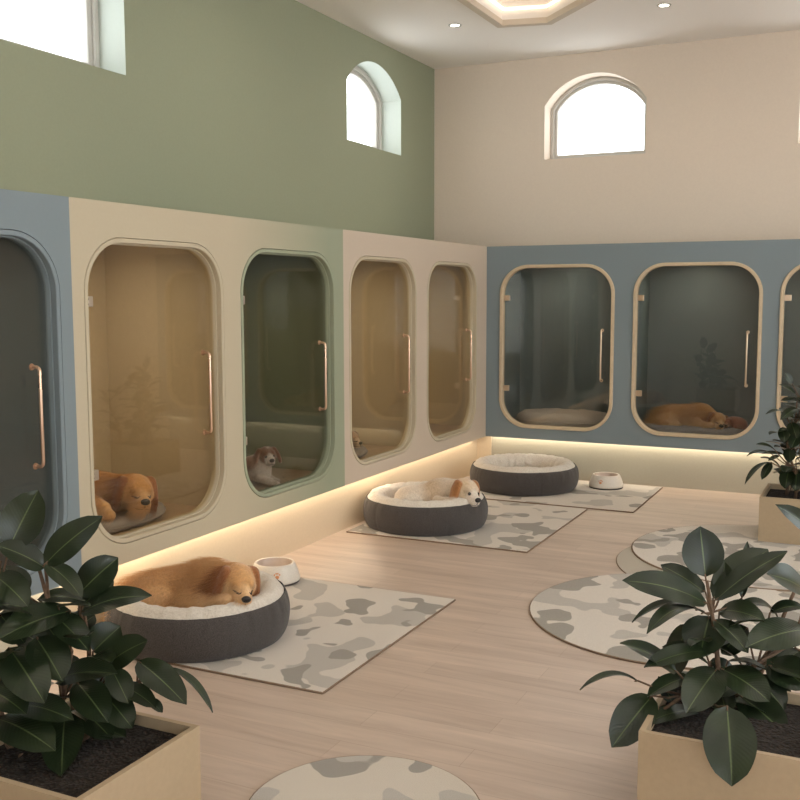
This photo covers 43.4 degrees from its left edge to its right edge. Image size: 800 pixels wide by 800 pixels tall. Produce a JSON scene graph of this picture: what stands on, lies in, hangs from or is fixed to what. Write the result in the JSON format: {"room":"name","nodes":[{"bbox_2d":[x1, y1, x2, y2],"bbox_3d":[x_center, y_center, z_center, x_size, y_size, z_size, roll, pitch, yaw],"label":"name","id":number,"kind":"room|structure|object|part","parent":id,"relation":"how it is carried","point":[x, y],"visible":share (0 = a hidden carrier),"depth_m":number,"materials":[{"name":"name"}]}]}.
{"room":"dog boarding kennel","nodes":[
{"label":"dog boarding kennel","id":0,"kind":"room"},
{"bbox_2d":[0,0,433,239],"bbox_3d":[-2.296,-0.796,4.878,0.300,3.782,12.090,3,7,26],"label":"wall","id":1,"kind":"structure","parent":0,"point":[236,108],"depth_m":6.74,"materials":[{"name":"green paint"}]},
{"bbox_2d":[0,0,99,67],"bbox_3d":[-2.034,-2.210,5.479,0.090,0.710,1.020,3,7,26],"label":"window","id":2,"kind":"structure","parent":1,"relation":"in","point":[90,54],"depth_m":5.89,"materials":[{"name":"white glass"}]},
{"bbox_3d":[-2.034,-2.210,5.479,0.090,0.710,1.020,3,7,26],"label":"frame","id":3,"kind":"part","parent":2,"relation":"part of","materials":[{"name":"beige wood"}]},
{"bbox_2d":[347,66,381,149],"bbox_3d":[-0.424,-2.553,8.793,0.090,0.720,1.020,3,7,26],"label":"window","id":4,"kind":"structure","parent":1,"relation":"in","point":[357,73],"depth_m":9.16,"materials":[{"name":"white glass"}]},
{"bbox_2d":[4,475,799,799],"bbox_3d":[1.228,1.321,3.222,8.263,0.100,12.390,3,7,26],"label":"floor","id":5,"kind":"structure","parent":0,"point":[478,692],"depth_m":4.09,"materials":[{"name":"brown wood"}]},
{"bbox_2d":[0,189,81,651],"bbox_3d":[-2.053,0.176,4.044,0.865,2.020,1.185,3,7,26],"label":"kennel","id":6,"kind":"object","parent":5,"relation":"on","point":[39,447],"visible":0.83,"depth_m":4.36,"materials":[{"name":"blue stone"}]},
{"bbox_3d":[-1.516,0.072,4.213,0.053,0.450,0.030,3,7,26],"label":"handle","id":7,"kind":"part","parent":6,"relation":"part of","materials":[{"name":"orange metal"}]},
{"bbox_2d":[0,490,212,799],"bbox_3d":[-0.993,0.792,2.940,0.737,1.019,0.542,3,7,26],"label":"rubber plant","id":8,"kind":"object","parent":5,"relation":"on","point":[91,742],"visible":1,"depth_m":2.96,"materials":[{"name":"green plant"}]},
{"bbox_3d":[-1.155,0.768,2.944,0.045,0.577,0.141,-5,8,-40],"label":"stem","id":9,"kind":"part","parent":8,"relation":"part of","materials":[{"name":"plant"}]},
{"bbox_3d":[-1.033,0.767,3.013,0.100,0.526,0.047,0,6,2],"label":"stem","id":10,"kind":"part","parent":8,"relation":"part of","materials":[{"name":"brown plant"}]},
{"bbox_3d":[-0.961,0.826,3.059,0.046,0.406,0.103,1,6,6],"label":"stem","id":11,"kind":"part","parent":8,"relation":"part of","materials":[{"name":"brown plant"}]},
{"bbox_3d":[-0.845,0.925,3.066,0.258,0.216,0.044,-2,6,-16],"label":"stem","id":12,"kind":"part","parent":8,"relation":"part of","materials":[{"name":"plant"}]},
{"bbox_2d":[59,197,234,623],"bbox_3d":[-1.541,0.066,5.096,0.865,2.020,1.165,3,7,26],"label":"kennel","id":13,"kind":"object","parent":5,"relation":"on","point":[151,286],"visible":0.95,"depth_m":5.47,"materials":[{"name":"beige paint"}]},
{"bbox_2d":[101,501,165,533],"bbox_3d":[-1.552,0.596,5.146,0.560,0.075,0.768,3,7,26],"label":"cushion","id":14,"kind":"object","parent":13,"relation":"in","point":[121,523],"visible":0.16,"depth_m":5.01,"materials":[{"name":"grey fabric"}]},
{"bbox_2d":[94,470,157,523],"bbox_3d":[-1.528,0.477,5.112,0.657,0.210,0.321,2,6,23],"label":"dog","id":15,"kind":"object","parent":14,"relation":"on","point":[114,492],"visible":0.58,"depth_m":5.01},
{"bbox_3d":[-1.007,-0.038,5.261,0.053,0.450,0.030,3,7,26],"label":"handle","id":16,"kind":"part","parent":13,"relation":"part of","materials":[{"name":"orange metal"}]},
{"bbox_2d":[215,216,344,566],"bbox_3d":[-1.018,-0.048,6.173,0.865,2.020,1.240,3,7,26],"label":"kennel","id":17,"kind":"object","parent":5,"relation":"on","point":[286,279],"visible":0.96,"depth_m":6.49,"materials":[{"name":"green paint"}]},
{"bbox_2d":[246,446,281,486],"bbox_3d":[-0.954,0.401,6.195,0.500,0.239,0.211,1,6,11],"label":"dog","id":18,"kind":"object","parent":17,"relation":"on","point":[259,465],"visible":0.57,"depth_m":6.12},
{"bbox_3d":[-0.485,-0.151,6.335,0.053,0.450,0.030,3,7,26],"label":"handle","id":19,"kind":"part","parent":17,"relation":"part of","materials":[{"name":"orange metal"}]},
{"bbox_2d":[168,577,455,693],"bbox_3d":[-0.581,1.090,4.949,1.274,0.010,1.394,3,7,26],"label":"rug","id":20,"kind":"object","parent":5,"relation":"on","point":[334,629],"visible":0.52,"depth_m":4.76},
{"bbox_2d":[104,570,289,662],"bbox_3d":[-0.953,0.988,4.755,0.861,0.235,0.861,5,8,41],"label":"dog bed","id":21,"kind":"object","parent":20,"relation":"on","point":[212,633],"visible":0.6,"depth_m":4.39,"materials":[{"name":"grey fabric"}]},
{"bbox_2d":[98,556,260,621],"bbox_3d":[-0.945,0.862,4.698,0.632,0.252,0.411,1,6,8],"label":"puppy","id":22,"kind":"object","parent":21,"relation":"on","point":[204,582],"visible":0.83,"depth_m":4.59},
{"bbox_2d":[253,557,299,586],"bbox_3d":[-0.701,0.958,5.628,0.283,0.110,0.283,-1,6,-13],"label":"bowl","id":23,"kind":"object","parent":20,"relation":"on","point":[284,569],"visible":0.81,"depth_m":5.56,"materials":[{"name":"beige ceramic"}]},
{"bbox_3d":[-0.701,0.934,5.625,0.197,0.056,0.197,-1,6,-13],"label":"dish","id":24,"kind":"part","parent":23,"relation":"part of","materials":[{"name":"beige ceramic"}]},
{"bbox_2d":[249,755,479,799],"bbox_3d":[-0.113,1.278,3.132,0.745,0.010,0.745,3,7,26],"label":"round rug","id":25,"kind":"object","parent":5,"relation":"on","point":[358,777],"visible":1,"depth_m":3.30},
{"bbox_2d":[327,230,421,536],"bbox_3d":[-0.485,-0.163,7.273,0.865,2.020,1.215,3,7,26],"label":"kennel","id":26,"kind":"object","parent":5,"relation":"on","point":[382,273],"visible":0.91,"depth_m":7.61,"materials":[{"name":"beige paint"}]},
{"bbox_2d":[354,445,367,457],"bbox_3d":[-0.503,0.374,7.260,0.498,0.075,0.608,3,7,26],"label":"cushion","id":27,"kind":"object","parent":26,"relation":"in","point":[361,451],"visible":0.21,"depth_m":7.19,"materials":[{"name":"grey fabric"}]},
{"bbox_2d":[352,431,362,447],"bbox_3d":[-0.453,0.280,7.258,0.432,0.141,0.213,2,6,17],"label":"dog","id":28,"kind":"object","parent":27,"relation":"on","point":[357,443],"visible":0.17,"depth_m":7.14},
{"bbox_3d":[-0.113,-0.322,7.076,0.030,1.665,1.215,3,7,26],"label":"panel","id":29,"kind":"part","parent":26,"relation":"part of","materials":[{"name":"beige paint"}]},
{"bbox_3d":[0.050,-0.267,7.437,0.053,0.450,0.030,3,7,26],"label":"handle","id":30,"kind":"part","parent":26,"relation":"part of","materials":[{"name":"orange metal"}]},
{"bbox_2d":[406,239,486,481],"bbox_3d":[0.076,-0.284,8.428,0.865,2.020,1.365,3,7,26],"label":"kennel","id":31,"kind":"object","parent":5,"relation":"on","point":[454,275],"visible":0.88,"depth_m":8.74,"materials":[{"name":"beige paint"}]},
{"bbox_3d":[0.585,-0.382,8.538,0.053,0.450,0.030,3,7,26],"label":"handle","id":32,"kind":"part","parent":31,"relation":"part of","materials":[{"name":"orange metal"}]},
{"bbox_2d":[346,499,587,552],"bbox_3d":[0.519,0.856,7.174,1.289,0.010,1.409,3,7,26],"label":"rug","id":33,"kind":"object","parent":5,"relation":"on","point":[508,526],"visible":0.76,"depth_m":6.87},
{"bbox_2d":[363,481,487,536],"bbox_3d":[0.178,0.748,7.042,0.870,0.235,0.870,-2,6,-21],"label":"dog bed","id":34,"kind":"object","parent":33,"relation":"on","point":[385,513],"visible":0.75,"depth_m":6.68,"materials":[{"name":"grey fabric"}]},
{"bbox_2d":[394,478,480,506],"bbox_3d":[0.277,0.648,6.970,0.655,0.254,0.347,2,6,19],"label":"dog","id":35,"kind":"object","parent":34,"relation":"on","point":[439,489],"visible":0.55,"depth_m":6.91},
{"bbox_2d":[471,436,491,464],"bbox_3d":[0.721,0.488,9.043,0.160,0.354,0.152,3,7,26],"label":"trim","id":36,"kind":"structure","parent":5,"relation":"on","point":[481,447],"depth_m":9.09,"materials":[{"name":"paint"}]},
{"bbox_2d":[486,243,624,483],"bbox_3d":[1.485,-0.343,8.970,1.208,2.020,0.878,3,7,26],"label":"kennel","id":37,"kind":"object","parent":5,"relation":"on","point":[555,313],"visible":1,"depth_m":9.18,"materials":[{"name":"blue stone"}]},
{"bbox_2d":[516,408,606,426],"bbox_3d":[1.469,0.161,8.983,0.887,0.135,0.508,3,7,26],"label":"cushion","id":38,"kind":"object","parent":37,"relation":"on","point":[543,416],"visible":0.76,"depth_m":8.80,"materials":[{"name":"fabric"}]},
{"bbox_3d":[1.682,-0.371,8.408,0.030,0.450,0.048,3,7,26],"label":"handle","id":39,"kind":"part","parent":37,"relation":"part of","materials":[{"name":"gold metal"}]},
{"bbox_2d":[480,480,662,512],"bbox_3d":[1.332,0.749,8.191,1.384,0.010,1.079,3,7,26],"label":"rug","id":40,"kind":"object","parent":5,"relation":"on","point":[630,498],"visible":0.52,"depth_m":7.91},
{"bbox_2d":[470,453,578,495],"bbox_3d":[1.033,0.611,8.386,0.902,0.226,0.902,-1,6,-10],"label":"dog bed","id":41,"kind":"object","parent":40,"relation":"on","point":[517,474],"visible":0.98,"depth_m":8.05,"materials":[{"name":"grey fabric"}]},
{"bbox_2d":[589,472,622,489],"bbox_3d":[1.712,0.670,8.356,0.283,0.110,0.283,4,7,32],"label":"bowl","id":42,"kind":"object","parent":40,"relation":"on","point":[598,480],"visible":1,"depth_m":8.26,"materials":[{"name":"ceramic"}]},
{"bbox_3d":[1.712,0.645,8.354,0.197,0.056,0.197,4,7,32],"label":"dish","id":43,"kind":"part","parent":42,"relation":"part of","materials":[{"name":"beige ceramic"}]},
{"bbox_2d":[529,573,799,669],"bbox_3d":[1.403,1.077,5.037,1.500,0.011,1.500,3,7,26],"label":"round rug","id":44,"kind":"object","parent":5,"relation":"on","point":[594,614],"visible":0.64,"depth_m":5.01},
{"bbox_2d":[580,504,799,799],"bbox_3d":[0.996,0.816,3.200,0.705,0.911,0.859,3,7,26],"label":"rubber plant","id":45,"kind":"object","parent":5,"relation":"on","point":[719,730],"visible":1,"depth_m":3.17,"materials":[{"name":"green plant"}]},
{"bbox_3d":[0.943,0.970,3.212,0.229,0.090,0.047,-3,6,-23],"label":"stem","id":46,"kind":"part","parent":45,"relation":"part of","materials":[{"name":"brown plant"}]},
{"bbox_3d":[1.025,0.794,3.266,0.020,0.414,0.079,-6,8,-43],"label":"stem","id":47,"kind":"part","parent":45,"relation":"part of","materials":[{"name":"brown plant"}]},
{"bbox_3d":[1.254,0.751,3.346,0.205,0.499,0.339,3,7,26],"label":"stem","id":48,"kind":"part","parent":45,"relation":"part of","materials":[{"name":"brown plant"}]},
{"bbox_3d":[1.207,0.870,3.306,0.330,0.268,0.054,-2,6,-16],"label":"stem","id":49,"kind":"part","parent":45,"relation":"part of","materials":[{"name":"brown plant"}]},
{"bbox_2d":[621,240,773,493],"bbox_3d":[2.545,-0.292,8.461,1.145,2.020,0.878,3,7,26],"label":"kennel","id":50,"kind":"object","parent":5,"relation":"on","point":[697,315],"visible":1,"depth_m":8.62,"materials":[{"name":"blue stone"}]},
{"bbox_2d":[643,421,743,434],"bbox_3d":[2.473,0.237,8.492,1.030,0.080,0.548,3,7,26],"label":"cushion","id":51,"kind":"object","parent":50,"relation":"in","point":[667,428],"visible":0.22,"depth_m":8.26,"materials":[{"name":"grey fabric"}]},
{"bbox_2d":[641,402,728,430],"bbox_3d":[2.461,0.136,8.454,0.611,0.216,0.332,4,7,32],"label":"dog","id":52,"kind":"object","parent":51,"relation":"on","point":[703,415],"visible":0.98,"depth_m":8.42},
{"bbox_2d":[724,416,747,429],"bbox_3d":[2.753,0.189,8.274,0.209,0.102,0.203,2,6,18],"label":"puppy","id":53,"kind":"object","parent":51,"relation":"on","point":[733,421],"visible":0.94,"depth_m":8.22},
{"bbox_3d":[2.725,-0.321,7.907,0.030,0.450,0.048,3,7,26],"label":"handle","id":54,"kind":"part","parent":50,"relation":"part of","materials":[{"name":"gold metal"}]},
{"bbox_2d":[616,546,799,597],"bbox_3d":[2.063,0.985,5.924,1.546,0.007,1.546,3,7,26],"label":"round rug","id":55,"kind":"object","parent":5,"relation":"on","point":[626,560],"visible":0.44,"depth_m":5.98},
{"bbox_2d":[631,525,799,591],"bbox_3d":[2.232,0.952,6.196,1.574,0.015,1.574,3,7,26],"label":"round rug","id":56,"kind":"object","parent":55,"relation":"on","point":[656,548],"visible":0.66,"depth_m":6.37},
{"bbox_2d":[745,372,799,544],"bbox_3d":[2.641,0.369,6.579,0.656,1.093,0.730,3,7,26],"label":"rubber plant","id":57,"kind":"object","parent":56,"relation":"on","point":[773,526],"visible":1,"depth_m":6.51,"materials":[{"name":"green plant"}]},
{"bbox_3d":[2.623,0.441,6.665,0.140,0.404,0.153,3,7,26],"label":"stem","id":58,"kind":"part","parent":57,"relation":"part of","materials":[{"name":"brown plant"}]},
{"bbox_3d":[2.584,0.341,6.575,0.087,0.624,0.102,-6,8,-43],"label":"stem","id":59,"kind":"part","parent":57,"relation":"part of","materials":[{"name":"brown plant"}]},
{"bbox_2d":[766,239,799,483],"bbox_3d":[3.587,-0.242,7.960,1.170,2.020,0.878,3,7,26],"label":"kennel","id":60,"kind":"object","parent":5,"relation":"on","point":[785,311],"visible":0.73,"depth_m":7.84,"materials":[{"name":"blue paint"}]},
{"bbox_2d":[500,0,527,1],"bbox_3d":[1.220,-2.699,2.803,8.263,0.100,12.390,3,7,26],"label":"ceiling","id":61,"kind":"structure","parent":0,"point":[500,0],"depth_m":8.04,"materials":[{"name":"paint"}]},
{"bbox_2d":[296,0,799,68],"bbox_3d":[1.220,-2.570,2.817,8.263,0.160,12.390,3,7,26],"label":"ceiling","id":62,"kind":"structure","parent":0,"point":[419,30],"depth_m":8.16,"materials":[{"name":"paint"}]},
{"bbox_2d":[448,23,461,26],"bbox_3d":[0.447,-3.042,8.167,0.110,0.007,0.110,3,7,26],"label":"recessed light","id":63,"kind":"object","parent":62,"relation":"in","point":[452,24],"visible":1,"depth_m":8.16,"materials":[{"name":"white"}]},
{"bbox_2d":[489,0,558,10],"bbox_3d":[0.812,-2.945,6.231,1.820,0.024,3.517,-2,6,-18],"label":"recessed light","id":64,"kind":"object","parent":62,"relation":"in","point":[492,1],"visible":1,"depth_m":8.00,"materials":[{"name":"white"}]},
{"bbox_2d":[457,0,595,27],"bbox_3d":[0.809,-2.843,6.250,1.941,0.045,3.662,-2,6,-18],"label":"trim","id":65,"kind":"structure","parent":62,"relation":"attached to","point":[475,6],"depth_m":7.86,"materials":[{"name":"paint"}]},
{"bbox_2d":[657,3,670,7],"bbox_3d":[1.998,-2.988,7.614,0.110,0.007,0.110,3,7,26],"label":"recessed light","id":66,"kind":"object","parent":62,"relation":"in","point":[661,5],"visible":1,"depth_m":7.62,"materials":[{"name":"white"}]},
{"bbox_2d":[434,30,799,246],"bbox_3d":[3.988,-1.171,8.370,7.963,3.782,0.300,3,7,26],"label":"wall","id":67,"kind":"structure","parent":0,"point":[720,161],"depth_m":9.00,"materials":[{"name":"beige paint"}]},
{"bbox_2d":[550,77,646,158],"bbox_3d":[1.867,-2.612,9.344,0.938,0.745,0.090,3,7,26],"label":"window","id":68,"kind":"structure","parent":67,"relation":"in","point":[554,154],"depth_m":9.37,"materials":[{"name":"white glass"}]}
]}

